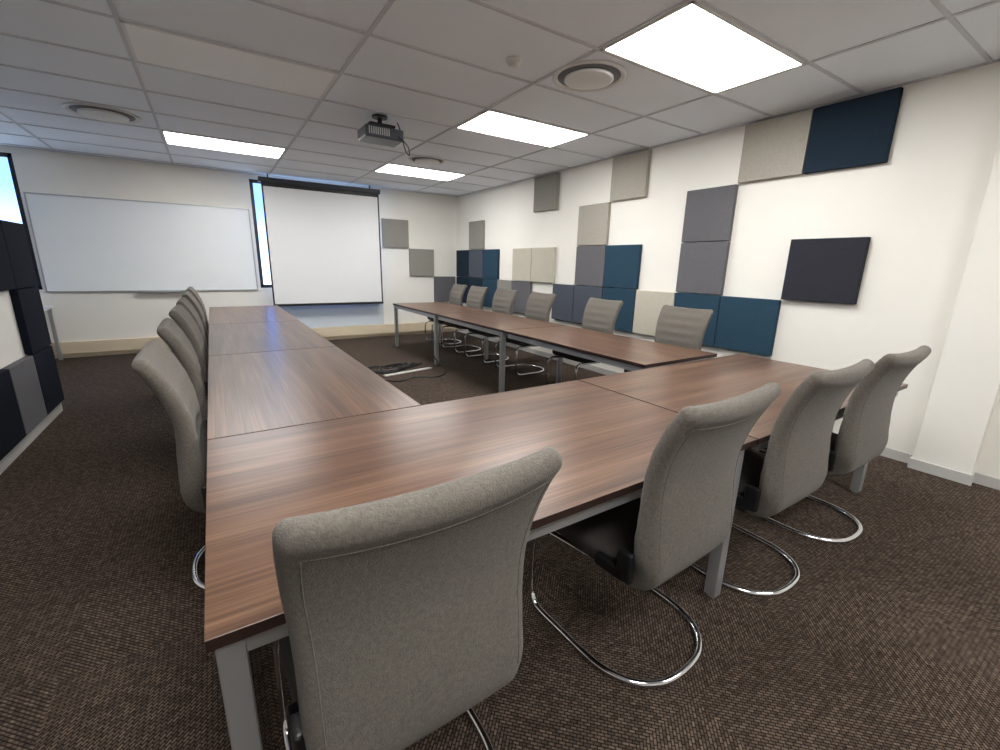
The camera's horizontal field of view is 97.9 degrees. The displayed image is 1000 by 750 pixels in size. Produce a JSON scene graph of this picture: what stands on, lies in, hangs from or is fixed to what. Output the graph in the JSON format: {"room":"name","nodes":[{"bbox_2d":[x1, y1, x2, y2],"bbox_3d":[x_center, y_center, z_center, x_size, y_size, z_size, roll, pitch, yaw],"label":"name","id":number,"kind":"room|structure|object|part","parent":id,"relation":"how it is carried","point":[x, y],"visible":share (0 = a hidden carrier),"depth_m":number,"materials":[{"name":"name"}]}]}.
{"room":"conference room","nodes":[
{"label":"conference room","id":0,"kind":"room"},
{"bbox_2d":[0,146,456,341],"bbox_3d":[-4.190,-1.845,7.126,7.722,2.720,0.140,-8,17,-32],"label":"wall","id":1,"kind":"structure","parent":0,"point":[432,219],"depth_m":6.51,"materials":[{"name":"paint"}]},
{"bbox_2d":[0,152,42,289],"bbox_3d":[-6.764,-1.907,5.370,1.350,1.690,0.060,-8,17,-32],"label":"frame","id":2,"kind":"object","parent":1,"relation":"attached to","point":[8,156],"visible":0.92,"depth_m":5.65,"materials":[{"name":"black"}]},
{"bbox_2d":[23,192,257,292],"bbox_3d":[-5.056,-1.868,6.397,2.532,1.286,0.093,-8,17,-32],"label":"whiteboard","id":3,"kind":"object","parent":1,"relation":"attached to","point":[83,243],"visible":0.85,"depth_m":6.31,"materials":[{"name":"plastic"}]},
{"bbox_2d":[137,290,185,292],"bbox_3d":[-5.040,-1.260,6.553,0.650,0.030,0.065,-8,17,-32],"label":"tray","id":4,"kind":"object","parent":3,"relation":"on","point":[138,291],"depth_m":6.48,"materials":[{"name":"silver metal"}]},
{"bbox_2d":[51,322,457,358],"bbox_3d":[-4.162,-0.616,7.349,7.722,0.230,0.060,-8,17,-32],"label":"baseboard","id":5,"kind":"structure","parent":1,"relation":"attached to","point":[71,349],"depth_m":6.65,"materials":[{"name":"wood"}]},
{"bbox_2d":[249,179,271,287],"bbox_3d":[-3.179,-2.398,7.627,1.960,1.690,0.060,-8,17,-32],"label":"frame","id":6,"kind":"object","parent":1,"relation":"attached to","point":[251,181],"visible":0.33,"depth_m":7.09,"materials":[{"name":"black"}]},
{"bbox_2d":[280,304,383,327],"bbox_3d":[-3.051,-1.165,7.967,1.870,0.560,0.019,-8,17,-32],"label":"board","id":7,"kind":"object","parent":1,"relation":"attached to","point":[317,316],"visible":0.43,"depth_m":8.02,"materials":[{"name":"white"}]},
{"bbox_2d":[381,218,408,247],"bbox_3d":[-1.983,-2.679,8.255,0.512,0.512,0.049,-8,17,-32],"label":"acoustic panel","id":8,"kind":"object","parent":1,"relation":"attached to","point":[395,233],"visible":1,"depth_m":8.23,"materials":[{"name":"fabric"}]},
{"bbox_2d":[409,249,433,275],"bbox_3d":[-1.557,-2.233,8.658,0.512,0.517,0.049,-8,17,-32],"label":"acoustic panel","id":9,"kind":"object","parent":1,"relation":"attached to","point":[421,261],"visible":1,"depth_m":8.63,"materials":[{"name":"fabric"}]},
{"bbox_2d":[434,276,454,301],"bbox_3d":[-1.148,-1.782,9.051,0.472,0.517,0.049,-8,17,-32],"label":"acoustic panel","id":10,"kind":"object","parent":1,"relation":"attached to","point":[443,285],"visible":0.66,"depth_m":9.00,"materials":[{"name":"grey fabric"}]},
{"bbox_2d":[0,331,999,749],"bbox_3d":[-1.209,0.730,2.951,7.922,0.100,11.187,-8,17,-32],"label":"floor","id":11,"kind":"structure","parent":0,"point":[888,637],"depth_m":1.79,"materials":[{"name":"carpet"}]},
{"bbox_2d":[0,220,63,474],"bbox_3d":[-3.243,-0.115,2.523,0.175,1.660,3.260,-8,17,-32],"label":"wall","id":12,"kind":"structure","parent":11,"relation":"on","point":[31,392],"depth_m":3.40,"materials":[{"name":"paint"}]},
{"bbox_3d":[-3.638,-0.859,3.108,0.050,0.512,0.512,-8,17,-32],"label":"felt panel","id":13,"kind":"part","parent":12,"relation":"part of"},
{"bbox_3d":[-3.379,0.262,2.940,0.050,0.512,0.512,-8,17,-32],"label":"felt panel","id":14,"kind":"part","parent":12,"relation":"part of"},
{"bbox_3d":[-3.920,-0.972,3.530,0.050,0.512,0.512,-8,17,-32],"label":"felt panel","id":15,"kind":"part","parent":12,"relation":"part of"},
{"bbox_3d":[-3.660,0.149,3.362,0.050,0.512,0.512,-8,17,-32],"label":"felt panel","id":16,"kind":"part","parent":12,"relation":"part of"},
{"bbox_3d":[-3.930,-0.468,3.657,0.050,0.512,0.512,-8,17,-32],"label":"felt panel","id":17,"kind":"part","parent":12,"relation":"part of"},
{"bbox_3d":[-3.217,0.640,2.742,0.015,0.090,3.260,-8,17,-32],"label":"skirting","id":18,"kind":"part","parent":12,"relation":"part of","materials":[{"name":"grey"}]},
{"bbox_3d":[-3.942,0.036,3.785,0.050,0.512,0.512,-8,17,-32],"label":"felt panel","id":19,"kind":"part","parent":12,"relation":"part of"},
{"bbox_2d":[43,306,62,359],"bbox_3d":[-6.449,-0.453,5.461,1.240,0.740,0.550,-8,17,-32],"label":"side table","id":20,"kind":"object","parent":11,"relation":"on","point":[48,308],"visible":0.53,"depth_m":5.94,"materials":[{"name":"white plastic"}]},
{"bbox_2d":[131,339,206,590],"bbox_3d":[-1.181,0.370,2.020,0.656,1.053,0.527,-8,17,-32],"label":"chair","id":21,"kind":"object","parent":11,"relation":"on","point":[155,364],"visible":0.39,"depth_m":1.72,"materials":[{"name":"beige fabric"}]},
{"bbox_3d":[-1.164,0.688,2.117,0.599,0.390,0.527,-8,17,-32],"label":"cantilever frame","id":22,"kind":"part","parent":21,"relation":"part of","materials":[{"name":"silver metal"}]},
{"bbox_2d":[157,318,207,435],"bbox_3d":[-1.656,0.180,2.734,0.656,1.053,0.527,-8,17,-34],"label":"chair","id":23,"kind":"object","parent":11,"relation":"on","point":[168,330],"visible":0.33,"depth_m":2.39,"materials":[{"name":"beige fabric"}]},
{"bbox_2d":[169,305,207,395],"bbox_3d":[-2.155,-0.020,3.483,0.656,1.053,0.527,-7,17,-31],"label":"chair","id":24,"kind":"object","parent":11,"relation":"on","point":[179,314],"visible":0.24,"depth_m":3.18,"materials":[{"name":"beige fabric"}]},
{"bbox_2d":[176,297,207,358],"bbox_3d":[-2.588,-0.194,4.133,0.656,1.053,0.527,-8,17,-32],"label":"chair","id":25,"kind":"object","parent":11,"relation":"on","point":[183,301],"visible":0.16,"depth_m":3.91,"materials":[{"name":"beige fabric"}]},
{"bbox_2d":[182,291,208,347],"bbox_3d":[-3.102,-0.400,4.905,0.656,1.053,0.527,-8,17,-32],"label":"chair","id":26,"kind":"object","parent":11,"relation":"on","point":[187,294],"visible":0.23,"depth_m":4.60,"materials":[{"name":"beige fabric"}]},
{"bbox_2d":[186,287,208,333],"bbox_3d":[-3.616,-0.606,5.676,0.656,1.053,0.527,-8,17,-32],"label":"chair","id":27,"kind":"object","parent":11,"relation":"on","point":[192,290],"visible":0.17,"depth_m":5.38,"materials":[{"name":"beige fabric"}]},
{"bbox_2d":[209,305,298,324],"bbox_3d":[-3.215,-0.433,5.666,0.867,0.740,1.993,-8,17,-32],"label":"conference table","id":28,"kind":"object","parent":11,"relation":"on","point":[273,313],"visible":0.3,"depth_m":5.39,"materials":[{"name":"brown wood"}]},
{"bbox_2d":[208,321,334,355],"bbox_3d":[-2.187,-0.021,4.122,0.867,0.740,1.792,-8,17,-32],"label":"conference table","id":29,"kind":"object","parent":11,"relation":"on","point":[236,338],"visible":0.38,"depth_m":3.82,"materials":[{"name":"brown wood"}]},
{"bbox_2d":[207,346,420,439],"bbox_3d":[-1.226,0.364,2.680,0.867,0.740,1.742,-8,17,-32],"label":"conference table","id":30,"kind":"object","parent":11,"relation":"on","point":[248,393],"visible":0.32,"depth_m":2.29,"materials":[{"name":"brown wood"}]},
{"bbox_2d":[367,325,445,381],"bbox_3d":[-2.129,-0.567,6.582,1.032,0.605,3.507,-12,19,-42],"label":"bundle","id":31,"kind":"object","parent":11,"relation":"on","point":[410,364],"visible":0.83,"depth_m":5.92,"materials":[{"name":"black plastic"}]},
{"bbox_2d":[383,367,431,376],"bbox_3d":[-1.212,-0.046,5.790,0.720,0.014,0.060,-12,19,-43],"label":"power strip","id":32,"kind":"object","parent":11,"relation":"on","point":[420,369],"visible":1,"depth_m":5.76,"materials":[{"name":"grey plastic"}]},
{"bbox_2d":[272,447,561,749],"bbox_3d":[-0.265,0.624,1.096,0.527,1.053,0.656,-8,17,-33],"label":"chair","id":33,"kind":"object","parent":11,"relation":"on","point":[403,613],"visible":1,"depth_m":0.80,"materials":[{"name":"beige fabric"}]},
{"bbox_3d":[-0.288,0.939,1.200,0.527,0.390,0.599,-8,17,-33],"label":"cantilever frame","id":34,"kind":"part","parent":33,"relation":"part of","materials":[{"name":"silver metal"}]},
{"bbox_2d":[393,302,488,364],"bbox_3d":[-0.986,-0.720,6.997,0.895,0.740,1.686,-8,17,-32],"label":"conference table","id":35,"kind":"object","parent":11,"relation":"on","point":[429,309],"visible":0.78,"depth_m":6.64,"materials":[{"name":"brown wood"}]},
{"bbox_3d":[-1.768,-0.836,7.438,0.050,0.714,0.050,-8,17,-32],"label":"leg","id":36,"kind":"part","parent":35,"relation":"part of","materials":[{"name":"silver metal"}]},
{"bbox_3d":[-0.895,-0.486,6.128,0.050,0.714,0.050,-8,17,-32],"label":"leg","id":37,"kind":"part","parent":35,"relation":"part of","materials":[{"name":"silver metal"}]},
{"bbox_3d":[-1.078,-0.930,7.872,0.050,0.714,0.050,-8,17,-32],"label":"leg","id":38,"kind":"part","parent":35,"relation":"part of","materials":[{"name":"silver metal"}]},
{"bbox_3d":[-0.205,-0.580,6.563,0.050,0.714,0.050,-8,17,-32],"label":"leg","id":39,"kind":"part","parent":35,"relation":"part of","materials":[{"name":"silver metal"}]},
{"bbox_2d":[425,284,466,344],"bbox_3d":[-0.979,-1.112,7.910,0.656,1.053,0.527,-6,16,-28],"label":"chair","id":40,"kind":"object","parent":11,"relation":"on","point":[457,291],"visible":0.54,"depth_m":7.90,"materials":[{"name":"beige fabric"}]},
{"bbox_3d":[-1.011,-0.788,7.978,0.599,0.390,0.527,-6,16,-28],"label":"cantilever frame","id":41,"kind":"part","parent":40,"relation":"part of","materials":[{"name":"silver metal"}]},
{"bbox_2d":[441,286,487,352],"bbox_3d":[-0.591,-0.947,7.292,0.656,1.053,0.527,-8,17,-32],"label":"chair","id":42,"kind":"object","parent":11,"relation":"on","point":[476,295],"visible":0.62,"depth_m":7.26,"materials":[{"name":"beige fabric"}]},
{"bbox_3d":[-0.622,-0.623,7.358,0.599,0.390,0.527,-8,17,-32],"label":"cantilever frame","id":43,"kind":"part","parent":42,"relation":"part of","materials":[{"name":"silver metal"}]},
{"bbox_2d":[204,380,757,749],"bbox_3d":[-0.036,0.612,1.800,1.879,0.740,1.067,-8,17,-32],"label":"conference table","id":44,"kind":"object","parent":11,"relation":"on","point":[605,440],"visible":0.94,"depth_m":1.46,"materials":[{"name":"brown wood"}]},
{"bbox_3d":[-0.527,0.837,0.922,0.050,0.714,0.050,-8,17,-32],"label":"leg","id":45,"kind":"part","parent":44,"relation":"part of","materials":[{"name":"silver metal"}]},
{"bbox_3d":[0.949,0.635,1.851,0.050,0.714,0.050,-8,17,-32],"label":"leg","id":46,"kind":"part","parent":44,"relation":"part of","materials":[{"name":"silver metal"}]},
{"bbox_2d":[464,288,517,362],"bbox_3d":[-0.131,-0.763,6.603,0.656,1.053,0.527,-8,17,-34],"label":"chair","id":47,"kind":"object","parent":11,"relation":"on","point":[503,299],"visible":0.55,"depth_m":6.58,"materials":[{"name":"beige fabric"}]},
{"bbox_3d":[-0.162,-0.439,6.668,0.599,0.390,0.527,-8,17,-34],"label":"cantilever frame","id":48,"kind":"part","parent":47,"relation":"part of","materials":[{"name":"silver metal"}]},
{"bbox_2d":[435,311,565,392],"bbox_3d":[-0.066,-0.351,5.616,0.895,0.740,1.686,-8,17,-32],"label":"conference table","id":49,"kind":"object","parent":11,"relation":"on","point":[491,322],"visible":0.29,"depth_m":5.20,"materials":[{"name":"brown wood"}]},
{"bbox_3d":[0.024,-0.117,4.747,0.050,0.714,0.050,-8,17,-32],"label":"leg","id":50,"kind":"part","parent":49,"relation":"part of","materials":[{"name":"silver metal"}]},
{"bbox_3d":[0.715,-0.211,5.182,0.050,0.714,0.050,-8,17,-32],"label":"leg","id":51,"kind":"part","parent":49,"relation":"part of","materials":[{"name":"silver metal"}]},
{"bbox_2d":[495,292,556,375],"bbox_3d":[0.346,-0.581,5.922,0.656,1.053,0.527,-8,17,-32],"label":"chair","id":52,"kind":"object","parent":11,"relation":"on","point":[539,305],"visible":0.62,"depth_m":5.89,"materials":[{"name":"beige fabric"}]},
{"bbox_3d":[0.315,-0.257,5.987,0.599,0.390,0.527,-8,17,-32],"label":"cantilever frame","id":53,"kind":"part","parent":52,"relation":"part of","materials":[{"name":"silver metal"}]},
{"bbox_2d":[546,297,622,384],"bbox_3d":[0.963,-0.333,4.995,0.656,1.053,0.527,-7,16,-30],"label":"chair","id":54,"kind":"object","parent":11,"relation":"on","point":[600,315],"visible":0.41,"depth_m":4.96,"materials":[{"name":"beige fabric"}]},
{"bbox_3d":[0.932,-0.009,5.061,0.599,0.390,0.527,-7,16,-30],"label":"cantilever frame","id":55,"kind":"part","parent":54,"relation":"part of","materials":[{"name":"silver metal"}]},
{"bbox_2d":[503,326,716,370],"bbox_3d":[0.897,0.035,4.170,0.895,0.740,1.846,-8,17,-32],"label":"conference table","id":56,"kind":"object","parent":11,"relation":"on","point":[628,353],"visible":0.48,"depth_m":3.77,"materials":[{"name":"brown wood"}]},
{"bbox_2d":[528,382,780,687],"bbox_3d":[0.525,0.504,1.640,0.527,1.053,0.656,-9,17,-35],"label":"chair","id":57,"kind":"object","parent":11,"relation":"on","point":[682,513],"visible":0.88,"depth_m":1.37,"materials":[{"name":"beige fabric"}]},
{"bbox_3d":[0.502,0.819,1.744,0.527,0.390,0.599,-9,17,-35],"label":"cantilever frame","id":58,"kind":"part","parent":57,"relation":"part of","materials":[{"name":"silver metal"}]},
{"bbox_2d":[624,305,713,371],"bbox_3d":[1.553,-0.106,4.146,0.656,1.053,0.527,-8,17,-34],"label":"chair","id":59,"kind":"object","parent":11,"relation":"on","point":[676,326],"visible":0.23,"depth_m":4.16,"materials":[{"name":"beige fabric"}]},
{"bbox_2d":[579,354,907,492],"bbox_3d":[1.504,0.402,2.770,1.769,0.740,1.067,-8,17,-32],"label":"conference table","id":60,"kind":"object","parent":11,"relation":"on","point":[675,387],"visible":0.5,"depth_m":2.66,"materials":[{"name":"brown wood"}]},
{"bbox_3d":[2.357,0.427,2.795,0.050,0.714,0.050,-8,17,-32],"label":"leg","id":61,"kind":"part","parent":60,"relation":"part of","materials":[{"name":"silver metal"}]},
{"bbox_2d":[690,359,874,596],"bbox_3d":[1.192,0.410,2.071,0.527,1.053,0.656,-8,17,-33],"label":"chair","id":62,"kind":"object","parent":11,"relation":"on","point":[794,466],"visible":0.7,"depth_m":1.78,"materials":[{"name":"beige fabric"}]},
{"bbox_3d":[1.169,0.725,2.175,0.527,0.390,0.599,-8,17,-33],"label":"cantilever frame","id":63,"kind":"part","parent":62,"relation":"part of","materials":[{"name":"silver metal"}]},
{"bbox_2d":[745,345,930,543],"bbox_3d":[1.813,0.325,2.462,0.527,1.053,0.656,-8,17,-32],"label":"chair","id":64,"kind":"object","parent":11,"relation":"on","point":[863,434],"visible":0.59,"depth_m":2.16,"materials":[{"name":"beige fabric"}]},
{"bbox_3d":[1.791,0.639,2.567,0.527,0.390,0.599,-8,17,-32],"label":"cantilever frame","id":65,"kind":"part","parent":64,"relation":"part of","materials":[{"name":"silver metal"}]},
{"bbox_2d":[0,0,999,195],"bbox_3d":[-1.149,-2.006,2.260,7.922,0.097,11.187,-8,17,-32],"label":"ceiling","id":66,"kind":"structure","parent":0,"point":[463,30],"depth_m":3.13,"materials":[{"name":"tile"}]},
{"bbox_2d":[62,103,140,123],"bbox_3d":[-3.761,-2.467,4.135,0.560,0.032,0.560,-8,17,-32],"label":"air diffuser","id":67,"kind":"object","parent":66,"relation":"in","point":[92,111],"depth_m":4.07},
{"bbox_2d":[164,132,283,157],"bbox_3d":[-3.268,-2.743,5.214,1.175,0.006,0.600,-8,17,-32],"label":"diffuser","id":68,"kind":"object","parent":66,"relation":"attached to","point":[172,138],"visible":1,"depth_m":5.19,"materials":[{"name":"white"}]},
{"bbox_2d":[161,130,285,158],"bbox_3d":[-3.268,-2.742,5.215,1.211,0.010,0.636,-8,17,-32],"label":"housing","id":69,"kind":"object","parent":68,"relation":"on","point":[161,130],"visible":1,"depth_m":5.14,"materials":[{"name":"white metal"}]},
{"bbox_2d":[124,23,334,98],"bbox_3d":[-1.840,-2.170,3.069,1.175,0.006,0.600,-8,17,-32],"label":"diffuser","id":70,"kind":"object","parent":66,"relation":"attached to","point":[149,46],"visible":1,"depth_m":3.02,"materials":[{"name":"white"}]},
{"bbox_2d":[119,20,338,99],"bbox_3d":[-1.840,-2.169,3.070,1.211,0.010,0.636,-8,17,-32],"label":"housing","id":71,"kind":"object","parent":70,"relation":"on","point":[121,22],"visible":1,"depth_m":2.93,"materials":[{"name":"white metal"}]},
{"bbox_2d":[257,174,383,306],"bbox_3d":[-2.981,-2.250,7.516,1.920,2.066,0.085,-8,17,-32],"label":"projection screen","id":72,"kind":"object","parent":66,"relation":"hanging from","point":[324,241],"visible":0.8,"depth_m":7.46,"materials":[{"name":"white fabric"}]},
{"bbox_2d":[357,114,409,155],"bbox_3d":[-1.091,-2.253,4.105,0.428,0.321,0.340,-8,17,-32],"label":"ceiling projector","id":73,"kind":"object","parent":66,"relation":"hanging from","point":[378,133],"depth_m":4.02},
{"bbox_2d":[377,164,462,180],"bbox_3d":[-1.192,-3.027,6.521,1.175,0.006,0.600,-8,17,-32],"label":"diffuser","id":74,"kind":"object","parent":66,"relation":"attached to","point":[395,169],"visible":1,"depth_m":6.51,"materials":[{"name":"white"}]},
{"bbox_2d":[375,163,464,180],"bbox_3d":[-1.192,-3.026,6.521,1.211,0.010,0.636,-8,17,-32],"label":"housing","id":75,"kind":"object","parent":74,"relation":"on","point":[388,163],"visible":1,"depth_m":6.45,"materials":[{"name":"white metal"}]},
{"bbox_2d":[409,156,445,164],"bbox_3d":[-0.956,-2.807,5.728,0.480,0.032,0.480,-8,17,-32],"label":"air diffuser","id":76,"kind":"object","parent":66,"relation":"in","point":[423,160],"depth_m":5.66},
{"bbox_2d":[0,0,999,196],"bbox_3d":[-1.150,-1.955,2.273,7.722,0.010,10.987,-8,17,-32],"label":"grid","id":77,"kind":"object","parent":66,"relation":"attached to","point":[945,12],"visible":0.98,"depth_m":3.29,"materials":[{"name":"grey"}]},
{"bbox_2d":[506,56,521,68],"bbox_3d":[0.092,-2.060,2.883,0.110,0.043,0.110,-8,17,-32],"label":"smoke detector","id":78,"kind":"object","parent":66,"relation":"attached to","point":[513,62],"visible":1,"depth_m":2.85,"materials":[{"name":"white plastic"}]},
{"bbox_2d":[458,111,585,146],"bbox_3d":[0.237,-2.454,4.376,1.175,0.006,0.600,-8,17,-32],"label":"diffuser","id":79,"kind":"object","parent":66,"relation":"attached to","point":[492,123],"visible":1,"depth_m":4.34,"materials":[{"name":"white"}]},
{"bbox_2d":[455,110,589,147],"bbox_3d":[0.237,-2.453,4.377,1.211,0.010,0.636,-8,17,-32],"label":"housing","id":80,"kind":"object","parent":66,"relation":"attached to","point":[487,110],"visible":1,"depth_m":4.27,"materials":[{"name":"white metal"}]},
{"bbox_2d":[552,60,626,91],"bbox_3d":[0.634,-2.111,3.108,0.520,0.032,0.520,-8,17,-32],"label":"air diffuser","id":81,"kind":"object","parent":66,"relation":"in","point":[587,75],"depth_m":3.04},
{"bbox_2d":[606,4,799,91],"bbox_3d":[1.308,-2.025,2.768,1.175,0.006,0.600,-8,17,-32],"label":"ceiling light","id":82,"kind":"object","parent":66,"relation":"attached to","point":[692,45],"visible":1,"depth_m":2.71,"materials":[{"name":"white"}]},
{"bbox_2d":[601,0,805,93],"bbox_3d":[1.308,-2.023,2.768,1.211,0.010,0.636,-8,17,-32],"label":"housing","id":83,"kind":"object","parent":66,"relation":"attached to","point":[693,2],"visible":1,"depth_m":2.60,"materials":[{"name":"white metal"}]},
{"bbox_2d":[456,62,999,478],"bbox_3d":[2.109,-1.087,4.675,0.100,2.720,11.187,-8,17,-32],"label":"wall","id":84,"kind":"structure","parent":0,"point":[919,209],"depth_m":3.55,"materials":[{"name":"paint"}]},
{"bbox_2d":[456,250,468,276],"bbox_3d":[-0.741,-2.252,8.807,0.049,0.517,0.522,-8,17,-32],"label":"acoustic panel","id":85,"kind":"object","parent":84,"relation":"attached to","point":[462,256],"visible":0.86,"depth_m":8.78,"materials":[{"name":"blue fabric"}]},
{"bbox_2d":[456,277,469,302],"bbox_3d":[-0.752,-1.744,8.935,0.049,0.517,0.522,-8,17,-32],"label":"acoustic panel","id":86,"kind":"object","parent":84,"relation":"attached to","point":[459,280],"visible":0.51,"depth_m":8.84,"materials":[{"name":"blue fabric"}]},
{"bbox_2d":[469,278,482,289],"bbox_3d":[-0.463,-1.627,8.501,0.049,0.517,0.532,-8,17,-32],"label":"acoustic panel","id":87,"kind":"object","parent":84,"relation":"attached to","point":[478,282],"visible":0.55,"depth_m":8.42,"materials":[{"name":"blue fabric"}]},
{"bbox_2d":[469,250,482,277],"bbox_3d":[-0.452,-2.136,8.372,0.049,0.517,0.532,-8,17,-32],"label":"acoustic panel","id":88,"kind":"object","parent":84,"relation":"attached to","point":[475,256],"visible":0.91,"depth_m":8.34,"materials":[{"name":"fabric"}]},
{"bbox_2d":[469,220,484,249],"bbox_3d":[-0.441,-2.643,8.244,0.049,0.512,0.532,-8,17,-32],"label":"acoustic panel","id":89,"kind":"object","parent":84,"relation":"attached to","point":[476,228],"visible":1,"depth_m":8.19,"materials":[{"name":"fabric"}]},
{"bbox_2d":[483,279,496,307],"bbox_3d":[-0.176,-1.512,8.070,0.049,0.517,0.512,-8,17,-32],"label":"acoustic panel","id":90,"kind":"object","parent":84,"relation":"attached to","point":[491,284],"visible":0.57,"depth_m":8.05,"materials":[{"name":"blue fabric"}]},
{"bbox_2d":[483,249,499,278],"bbox_3d":[-0.165,-2.021,7.941,0.049,0.517,0.512,-8,17,-32],"label":"acoustic panel","id":91,"kind":"object","parent":84,"relation":"attached to","point":[491,257],"visible":1,"depth_m":7.88,"materials":[{"name":"blue fabric"}]},
{"bbox_2d":[497,280,511,289],"bbox_3d":[0.089,-1.406,7.672,0.049,0.517,0.452,-8,17,-32],"label":"acoustic panel","id":92,"kind":"object","parent":84,"relation":"attached to","point":[502,284],"visible":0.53,"depth_m":7.59,"materials":[{"name":"fabric"}]},
{"bbox_2d":[512,281,531,313],"bbox_3d":[0.357,-1.299,7.270,0.049,0.517,0.522,-8,17,-32],"label":"acoustic panel","id":93,"kind":"object","parent":84,"relation":"attached to","point":[524,288],"visible":0.61,"depth_m":7.22,"materials":[{"name":"grey fabric"}]},
{"bbox_2d":[512,248,531,281],"bbox_3d":[0.368,-1.808,7.141,0.049,0.517,0.522,-8,17,-32],"label":"acoustic panel","id":94,"kind":"object","parent":84,"relation":"attached to","point":[521,262],"visible":0.84,"depth_m":7.11,"materials":[{"name":"beige fabric"}]},
{"bbox_2d":[531,247,556,282],"bbox_3d":[0.663,-1.689,6.698,0.049,0.517,0.552,-8,17,-32],"label":"acoustic panel","id":95,"kind":"object","parent":84,"relation":"attached to","point":[543,260],"visible":1,"depth_m":6.65,"materials":[{"name":"beige fabric"}]},
{"bbox_2d":[533,172,559,212],"bbox_3d":[0.685,-2.690,6.446,0.049,0.492,0.552,-8,17,-32],"label":"acoustic panel","id":96,"kind":"object","parent":84,"relation":"attached to","point":[546,187],"visible":1,"depth_m":6.40,"materials":[{"name":"fabric"}]},
{"bbox_2d":[551,284,573,321],"bbox_3d":[0.931,-1.069,6.409,0.049,0.517,0.462,-8,17,-32],"label":"acoustic panel","id":97,"kind":"object","parent":84,"relation":"attached to","point":[562,307],"visible":0.88,"depth_m":6.37,"materials":[{"name":"fabric"}]},
{"bbox_2d":[572,285,602,323],"bbox_3d":[1.206,-0.958,5.994,0.049,0.517,0.542,-8,17,-32],"label":"acoustic panel","id":98,"kind":"object","parent":84,"relation":"attached to","point":[582,294],"visible":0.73,"depth_m":6.05,"materials":[{"name":"fabric"}]},
{"bbox_2d":[574,246,605,286],"bbox_3d":[1.218,-1.467,5.866,0.049,0.517,0.542,-8,17,-32],"label":"acoustic panel","id":99,"kind":"object","parent":84,"relation":"attached to","point":[590,260],"visible":0.91,"depth_m":5.83,"materials":[{"name":"grey fabric"}]},
{"bbox_2d":[577,202,610,245],"bbox_3d":[1.229,-1.973,5.738,0.049,0.512,0.542,-8,17,-32],"label":"acoustic panel","id":100,"kind":"object","parent":84,"relation":"attached to","point":[593,220],"visible":1,"depth_m":5.69,"materials":[{"name":"beige fabric"}]},
{"bbox_2d":[602,287,635,331],"bbox_3d":[1.504,-0.839,5.547,0.049,0.517,0.542,-8,17,-32],"label":"acoustic panel","id":101,"kind":"object","parent":84,"relation":"attached to","point":[624,321],"visible":0.62,"depth_m":5.44,"materials":[{"name":"blue fabric"}]},
{"bbox_2d":[603,244,642,288],"bbox_3d":[1.515,-1.348,5.419,0.049,0.517,0.542,-8,17,-32],"label":"acoustic panel","id":102,"kind":"object","parent":84,"relation":"attached to","point":[622,262],"visible":1,"depth_m":5.37,"materials":[{"name":"blue fabric"}]},
{"bbox_2d":[610,150,651,201],"bbox_3d":[1.537,-2.348,5.166,0.049,0.492,0.542,-8,17,-32],"label":"acoustic panel","id":103,"kind":"object","parent":84,"relation":"attached to","point":[630,173],"visible":1,"depth_m":5.12,"materials":[{"name":"beige fabric"}]},
{"bbox_2d":[632,290,675,335],"bbox_3d":[1.799,-0.720,5.104,0.049,0.517,0.532,-8,17,-32],"label":"acoustic panel","id":104,"kind":"object","parent":84,"relation":"attached to","point":[648,304],"visible":0.76,"depth_m":5.13,"materials":[{"name":"beige fabric"}]},
{"bbox_2d":[674,293,720,345],"bbox_3d":[2.089,-0.604,4.670,0.049,0.517,0.522,-8,17,-32],"label":"acoustic panel","id":105,"kind":"object","parent":84,"relation":"attached to","point":[686,300],"visible":0.56,"depth_m":4.54,"materials":[{"name":"blue fabric"}]},
{"bbox_2d":[676,241,729,294],"bbox_3d":[2.100,-1.113,4.541,0.049,0.517,0.522,-8,17,-32],"label":"acoustic panel","id":106,"kind":"object","parent":84,"relation":"attached to","point":[702,267],"visible":1,"depth_m":4.50,"materials":[{"name":"grey fabric"}]},
{"bbox_2d":[681,184,738,241],"bbox_3d":[2.111,-1.620,4.413,0.049,0.512,0.522,-8,17,-32],"label":"acoustic panel","id":107,"kind":"object","parent":84,"relation":"attached to","point":[709,212],"visible":1,"depth_m":4.37,"materials":[{"name":"grey fabric"}]},
{"bbox_2d":[458,330,999,489],"bbox_3d":[1.995,0.206,4.945,0.104,0.075,10.987,-8,17,-32],"label":"baseboard","id":108,"kind":"structure","parent":84,"relation":"attached to","point":[957,476],"depth_m":3.22,"materials":[{"name":"grey"}]},
{"bbox_2d":[714,296,781,355],"bbox_3d":[2.384,-0.486,4.227,0.049,0.517,0.552,-8,17,-32],"label":"acoustic panel","id":109,"kind":"object","parent":84,"relation":"attached to","point":[749,325],"visible":1,"depth_m":4.18,"materials":[{"name":"blue fabric"}]},
{"bbox_2d":[738,109,813,182],"bbox_3d":[2.417,-1.996,3.846,0.049,0.492,0.552,-8,17,-32],"label":"acoustic panel","id":110,"kind":"object","parent":84,"relation":"attached to","point":[774,148],"visible":0.89,"depth_m":3.81,"materials":[{"name":"beige fabric"}]},
{"bbox_2d":[781,237,870,304],"bbox_3d":[2.698,-0.873,3.644,0.049,0.517,0.552,-8,17,-32],"label":"acoustic panel","id":111,"kind":"object","parent":84,"relation":"attached to","point":[826,270],"visible":1,"depth_m":3.60,"materials":[{"name":"fabric"}]},
{"bbox_2d":[803,87,903,173],"bbox_3d":[2.720,-1.874,3.391,0.049,0.492,0.552,-8,17,-32],"label":"acoustic panel","id":112,"kind":"object","parent":84,"relation":"attached to","point":[856,132],"visible":1,"depth_m":3.35,"materials":[{"name":"blue fabric"}]},
{"bbox_2d":[913,141,999,474],"bbox_3d":[3.224,-0.597,2.831,0.090,2.720,0.310,-8,17,-32],"label":"column","id":113,"kind":"structure","parent":84,"relation":"attached to","point":[965,391],"depth_m":2.93,"materials":[{"name":"paint"}]}
]}

